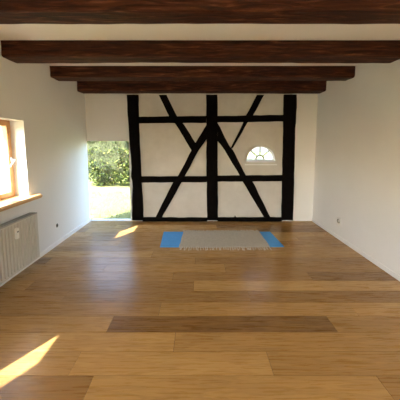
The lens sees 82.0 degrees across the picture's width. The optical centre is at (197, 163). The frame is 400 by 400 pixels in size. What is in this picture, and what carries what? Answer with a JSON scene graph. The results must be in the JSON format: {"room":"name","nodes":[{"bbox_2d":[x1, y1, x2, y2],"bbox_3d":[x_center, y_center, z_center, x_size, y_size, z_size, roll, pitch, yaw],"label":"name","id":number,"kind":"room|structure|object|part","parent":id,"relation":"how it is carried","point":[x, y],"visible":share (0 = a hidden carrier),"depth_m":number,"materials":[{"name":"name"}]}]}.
{"room":"empty living room","nodes":[
{"label":"empty living room","id":0,"kind":"room"},
{"bbox_2d":[0,41,89,252],"bbox_3d":[-2.420,0.238,0.634,0.400,2.890,8.020,0,5,0],"label":"wall","id":1,"kind":"structure","parent":0,"point":[46,115],"depth_m":3.37,"materials":[{"name":"white paint"}]},
{"bbox_2d":[0,212,39,284],"bbox_3d":[-2.156,1.009,2.140,0.149,0.602,1.783,0,5,1],"label":"radiator","id":2,"kind":"object","parent":1,"relation":"attached to","point":[19,237],"visible":1,"depth_m":2.69,"materials":[{"name":"metal"}]},
{"bbox_2d":[0,212,36,228],"bbox_3d":[-2.145,0.717,2.114,0.094,0.016,1.780,0,5,0],"label":"grille","id":3,"kind":"object","parent":2,"relation":"attached to","point":[8,224],"depth_m":2.72,"materials":[{"name":"metal"}]},
{"bbox_2d":[0,120,41,211],"bbox_3d":[-2.381,-0.007,2.557,0.558,1.020,1.085,0,5,0],"label":"window","id":4,"kind":"structure","parent":1,"relation":"in","point":[8,200],"depth_m":2.89,"materials":[{"name":"brown wood"}]},
{"bbox_3d":[-2.417,-0.029,2.555,0.072,0.943,0.803,0,5,0],"label":"sash","id":5,"kind":"part","parent":4,"relation":"part of","materials":[{"name":"brown wood"}]},
{"bbox_3d":[-2.351,-0.023,2.897,0.060,0.124,0.095,0,5,0],"label":"handle","id":6,"kind":"part","parent":4,"relation":"part of","materials":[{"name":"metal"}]},
{"bbox_3d":[-2.259,0.477,2.602,0.313,0.048,1.085,0,5,0],"label":"sill","id":7,"kind":"part","parent":4,"relation":"part of","materials":[{"name":"brown wood"}]},
{"bbox_2d":[0,218,90,286],"bbox_3d":[-2.212,1.497,0.859,0.016,0.062,7.800,0,5,0],"label":"baseboard","id":8,"kind":"structure","parent":1,"relation":"attached to","point":[65,237],"depth_m":3.53,"materials":[{"name":"white paint"}]},
{"bbox_2d":[0,219,399,399],"bbox_3d":[-0.022,1.602,0.824,5.155,0.140,8.150,0,5,0],"label":"floor","id":9,"kind":"structure","parent":0,"point":[109,312],"depth_m":2.09,"materials":[{"name":"brown wood"}]},
{"bbox_2d":[160,232,283,246],"bbox_3d":[0.357,1.253,3.846,1.955,0.007,0.620,0,5,0],"label":"yoga mat","id":10,"kind":"object","parent":9,"relation":"on","point":[169,239],"visible":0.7,"depth_m":3.82,"materials":[{"name":"blue plastic"}]},
{"bbox_2d":[179,230,271,250],"bbox_3d":[0.407,1.248,3.837,1.404,0.018,0.820,0,5,0],"label":"woven rug","id":11,"kind":"object","parent":10,"relation":"on","point":[196,239],"visible":1,"depth_m":3.79,"materials":[{"name":"fabric"}]},
{"bbox_2d":[0,24,399,65],"bbox_3d":[-0.033,-1.317,0.568,5.875,0.220,8.770,0,5,0],"label":"ceiling","id":12,"kind":"structure","parent":0,"point":[7,31],"depth_m":2.40,"materials":[{"name":"paint"}]},
{"bbox_2d":[0,0,399,23],"bbox_3d":[0.068,-1.244,1.843,4.575,0.155,0.233,0,5,0],"label":"wooden beam","id":13,"kind":"structure","parent":12,"relation":"attached to","point":[11,11],"depth_m":1.76,"materials":[{"name":"brown wood"}]},
{"bbox_2d":[0,40,399,62],"bbox_3d":[0.068,-1.310,2.713,4.575,0.182,0.253,0,5,0],"label":"wooden beam","id":14,"kind":"structure","parent":12,"relation":"attached to","point":[17,51],"depth_m":2.60,"materials":[{"name":"brown wood"}]},
{"bbox_2d":[77,81,326,93],"bbox_3d":[0.068,-1.448,4.337,4.575,0.203,0.258,0,5,0],"label":"wooden beam","id":15,"kind":"structure","parent":12,"relation":"attached to","point":[85,87],"depth_m":4.22,"materials":[{"name":"brown wood"}]},
{"bbox_2d":[50,66,354,80],"bbox_3d":[0.068,-1.394,3.568,4.575,0.170,0.255,0,5,0],"label":"wooden beam","id":16,"kind":"structure","parent":12,"relation":"attached to","point":[60,73],"depth_m":3.45,"materials":[{"name":"brown wood"}]},
{"bbox_2d":[85,93,317,220],"bbox_3d":[-0.133,-0.131,4.692,4.975,2.890,0.130,0,5,0],"label":"wall","id":17,"kind":"structure","parent":0,"point":[106,114],"depth_m":4.58,"materials":[{"name":"white paint"}]},
{"bbox_2d":[91,219,130,220],"bbox_3d":[-1.802,1.167,4.811,0.834,0.008,0.126,0,5,0],"label":"trim","id":18,"kind":"structure","parent":17,"relation":"attached to","point":[92,219],"depth_m":4.75,"materials":[{"name":"white wood"}]},
{"bbox_2d":[133,93,284,217],"bbox_3d":[0.290,-0.134,4.617,3.120,2.570,0.021,0,5,0],"label":"wall panel","id":19,"kind":"object","parent":17,"relation":"attached to","point":[164,151],"depth_m":4.61,"materials":[{"name":"paint"}]},
{"bbox_2d":[127,94,296,221],"bbox_3d":[0.277,-0.087,4.616,3.327,2.548,0.070,0,5,0],"label":"frame","id":20,"kind":"object","parent":17,"relation":"attached to","point":[212,132],"visible":1,"depth_m":4.58,"materials":[{"name":"black wood"}]},
{"bbox_3d":[-1.252,-0.102,4.615,0.269,2.510,0.070,0,5,0],"label":"post","id":21,"kind":"part","parent":20,"relation":"part of","materials":[{"name":"black wood"}]},
{"bbox_3d":[-0.505,-0.875,4.547,1.335,0.144,0.065,0,5,0],"label":"rail","id":22,"kind":"part","parent":20,"relation":"part of","materials":[{"name":"black wood"}]},
{"bbox_3d":[-0.484,0.307,4.654,1.326,0.132,0.065,0,5,0],"label":"rail","id":23,"kind":"part","parent":20,"relation":"part of","materials":[{"name":"black wood"}]},
{"bbox_3d":[-0.472,1.135,4.729,1.325,0.093,0.066,0,5,0],"label":"sill plate","id":24,"kind":"part","parent":20,"relation":"part of","materials":[{"name":"black wood"}]},
{"bbox_3d":[0.283,-0.104,4.615,0.254,2.510,0.070,0,5,0],"label":"post","id":25,"kind":"part","parent":20,"relation":"part of","materials":[{"name":"black wood"}]},
{"bbox_3d":[1.058,1.115,4.728,1.319,0.127,0.066,0,5,0],"label":"sill plate","id":26,"kind":"part","parent":20,"relation":"part of","materials":[{"name":"black wood"}]},
{"bbox_3d":[1.048,0.288,4.653,1.305,0.135,0.065,0,5,0],"label":"rail","id":27,"kind":"part","parent":20,"relation":"part of","materials":[{"name":"black wood"}]},
{"bbox_3d":[1.035,-0.895,4.545,1.300,0.143,0.065,0,5,0],"label":"rail","id":28,"kind":"part","parent":20,"relation":"part of","materials":[{"name":"black wood"}]},
{"bbox_3d":[1.806,-0.105,4.614,0.267,2.512,0.070,0,5,0],"label":"post","id":29,"kind":"part","parent":20,"relation":"part of","materials":[{"name":"black wood"}]},
{"bbox_2d":[247,146,274,161],"bbox_3d":[1.263,-0.201,4.654,0.574,0.331,0.134,0,5,0],"label":"window","id":30,"kind":"structure","parent":17,"relation":"in","point":[268,149],"depth_m":4.66,"materials":[{"name":"white paint"}]},
{"bbox_3d":[1.263,-0.063,4.638,0.574,0.059,0.078,0,5,0],"label":"sill","id":31,"kind":"part","parent":30,"relation":"part of","materials":[{"name":"white paint"}]},
{"bbox_2d":[293,219,311,220],"bbox_3d":[2.149,1.153,4.737,0.378,0.045,0.014,0,5,0],"label":"baseboard","id":32,"kind":"structure","parent":17,"relation":"attached to","point":[293,219],"depth_m":4.73,"materials":[{"name":"white paint"}]},
{"bbox_2d":[312,59,399,274],"bbox_3d":[2.455,0.232,0.704,0.200,2.890,8.160,0,5,0],"label":"wall","id":33,"kind":"structure","parent":0,"point":[357,170],"depth_m":3.29,"materials":[{"name":"white paint"}]},
{"bbox_2d":[312,218,399,280],"bbox_3d":[2.347,1.497,0.859,0.016,0.062,7.800,0,5,0],"label":"baseboard","id":34,"kind":"structure","parent":33,"relation":"attached to","point":[383,267],"depth_m":3.28,"materials":[{"name":"white paint"}]},
{"label":"outside","id":35,"kind":"structure","parent":0,"visible":0},
{"bbox_2d":[89,152,271,218],"bbox_3d":[-3.000,0.631,12.609,54.000,0.067,65.000,0,5,0],"label":"ground","id":36,"kind":"structure","parent":35,"point":[106,188],"depth_m":7.50,"materials":[{"name":"green plant"}]},
{"bbox_2d":[87,141,129,185],"bbox_3d":[-3.588,-0.813,9.724,3.202,3.447,2.121,0,5,0],"label":"shrub","id":37,"kind":"object","parent":36,"relation":"on","point":[108,161],"visible":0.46,"depth_m":9.14,"materials":[{"name":"green plant"}]},
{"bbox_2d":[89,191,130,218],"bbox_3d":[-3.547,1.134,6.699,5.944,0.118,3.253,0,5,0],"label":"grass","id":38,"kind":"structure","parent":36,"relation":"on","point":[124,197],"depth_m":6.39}
]}

